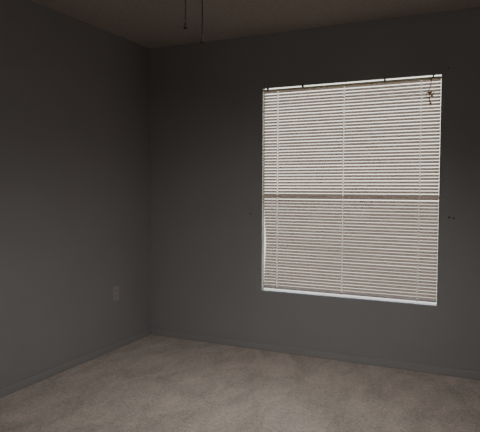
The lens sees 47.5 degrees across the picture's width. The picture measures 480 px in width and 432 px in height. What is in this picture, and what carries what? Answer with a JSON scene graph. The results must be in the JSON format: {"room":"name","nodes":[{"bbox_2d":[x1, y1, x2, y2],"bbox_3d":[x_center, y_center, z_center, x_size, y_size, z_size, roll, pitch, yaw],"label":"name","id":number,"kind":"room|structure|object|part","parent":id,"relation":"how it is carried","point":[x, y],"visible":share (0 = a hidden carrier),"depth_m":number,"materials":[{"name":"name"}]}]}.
{"room":"empty bedroom","nodes":[
{"label":"empty bedroom","id":0,"kind":"room"},
{"bbox_2d":[0,0,150,388],"bbox_3d":[-1.771,-0.097,2.669,0.120,2.440,4.720,2,3,25],"label":"wall","id":1,"kind":"structure","parent":0,"point":[75,93],"depth_m":3.77,"materials":[{"name":"paint"}]},
{"bbox_2d":[0,329,150,397],"bbox_3d":[-1.742,1.101,2.647,0.011,0.050,4.600,2,3,25],"label":"baseboard","id":2,"kind":"structure","parent":1,"relation":"attached to","point":[27,382],"depth_m":3.80,"materials":[{"name":"paint"}]},
{"bbox_2d":[113,285,118,300],"bbox_3d":[-0.971,0.605,4.278,0.007,0.114,0.070,2,3,25],"label":"electrical outlet","id":3,"kind":"object","parent":1,"relation":"attached to","point":[115,288],"visible":1,"depth_m":4.27,"materials":[{"name":"beige plastic"}]},
{"bbox_2d":[0,335,479,431],"bbox_3d":[-0.183,1.218,1.925,3.690,0.100,4.840,2,3,25],"label":"floor","id":4,"kind":"structure","parent":0,"point":[151,383],"depth_m":3.33,"materials":[{"name":"carpet"}]},
{"bbox_2d":[31,0,479,48],"bbox_3d":[-0.175,-1.329,1.797,3.690,0.120,4.840,2,3,25],"label":"ceiling","id":5,"kind":"structure","parent":0,"point":[149,24],"depth_m":3.69,"materials":[{"name":"white paint"}]},
{"bbox_2d":[184,0,203,43],"bbox_3d":[-0.150,-0.948,1.976,1.203,0.660,1.157,2,3,25],"label":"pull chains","id":6,"kind":"object","parent":5,"relation":"hanging from","point":[185,23],"visible":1,"depth_m":1.95,"materials":[{"name":"brown metal"}]},
{"bbox_3d":[-0.134,-0.787,1.943,0.005,0.303,0.006,-2,4,-35],"label":"pull chain","id":7,"kind":"part","parent":6,"relation":"part of","materials":[{"name":"brown metal"}]},
{"bbox_2d":[149,7,479,371],"bbox_3d":[0.819,-0.154,3.997,3.450,2.440,0.120,2,3,25],"label":"wall","id":8,"kind":"structure","parent":0,"point":[206,99],"depth_m":4.18,"materials":[{"name":"paint"}]},
{"bbox_2d":[151,329,479,379],"bbox_3d":[0.792,1.042,3.995,3.439,0.050,0.011,2,3,25],"label":"baseboard","id":9,"kind":"structure","parent":8,"relation":"attached to","point":[297,351],"depth_m":4.06,"materials":[{"name":"paint"}]},
{"bbox_2d":[261,74,441,306],"bbox_3d":[0.775,-0.185,3.995,1.355,1.626,0.088,2,3,25],"label":"window","id":10,"kind":"structure","parent":8,"relation":"in","point":[263,118],"depth_m":4.10,"materials":[{"name":"white metal"}]},
{"bbox_3d":[0.782,0.239,4.035,1.319,0.740,0.014,2,3,25],"label":"sash","id":11,"kind":"part","parent":10,"relation":"part of","materials":[{"name":"white metal"}]},
{"bbox_3d":[0.765,0.597,4.018,1.295,0.008,0.053,2,3,25],"label":"sill","id":12,"kind":"part","parent":10,"relation":"part of","materials":[{"name":"stone"}]},
{"bbox_3d":[0.786,-0.141,4.022,1.319,0.021,0.028,2,3,25],"label":"meeting rail","id":13,"kind":"part","parent":10,"relation":"part of","materials":[{"name":"white metal"}]},
{"bbox_2d":[263,74,440,302],"bbox_3d":[0.754,-0.193,3.947,1.286,1.542,0.062,2,3,25],"label":"window blind","id":14,"kind":"object","parent":10,"relation":"attached to","point":[274,200],"visible":1,"depth_m":3.94,"materials":[{"name":"white plastic"}]},
{"bbox_3d":[0.288,-0.197,4.184,0.001,1.510,0.025,2,3,25],"label":"ladder cord","id":15,"kind":"part","parent":14,"relation":"part of","materials":[{"name":"white fabric"}]},
{"bbox_3d":[0.749,-0.184,3.969,0.001,1.510,0.025,2,3,25],"label":"ladder cord","id":16,"kind":"part","parent":14,"relation":"part of","materials":[{"name":"white fabric"}]},
{"bbox_3d":[0.763,0.570,3.999,1.276,0.008,0.024,2,3,25],"label":"rail","id":17,"kind":"part","parent":14,"relation":"part of","materials":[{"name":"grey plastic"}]},
{"bbox_3d":[1.231,-0.171,3.744,0.001,1.510,0.025,2,3,25],"label":"ladder cord","id":18,"kind":"part","parent":14,"relation":"part of","materials":[{"name":"white fabric"}]},
{"bbox_3d":[1.274,-0.845,3.657,0.060,0.168,0.034,2,3,25],"label":"pull cord","id":19,"kind":"part","parent":14,"relation":"part of","materials":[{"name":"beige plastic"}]},
{"label":"outside","id":20,"kind":"structure","parent":0,"visible":0},
{"bbox_2d":[264,202,438,303],"bbox_3d":[13.748,-0.047,31.112,64.000,0.100,59.870,2,3,25],"label":"ground","id":21,"kind":"structure","parent":20,"point":[342,215],"depth_m":13.22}
]}

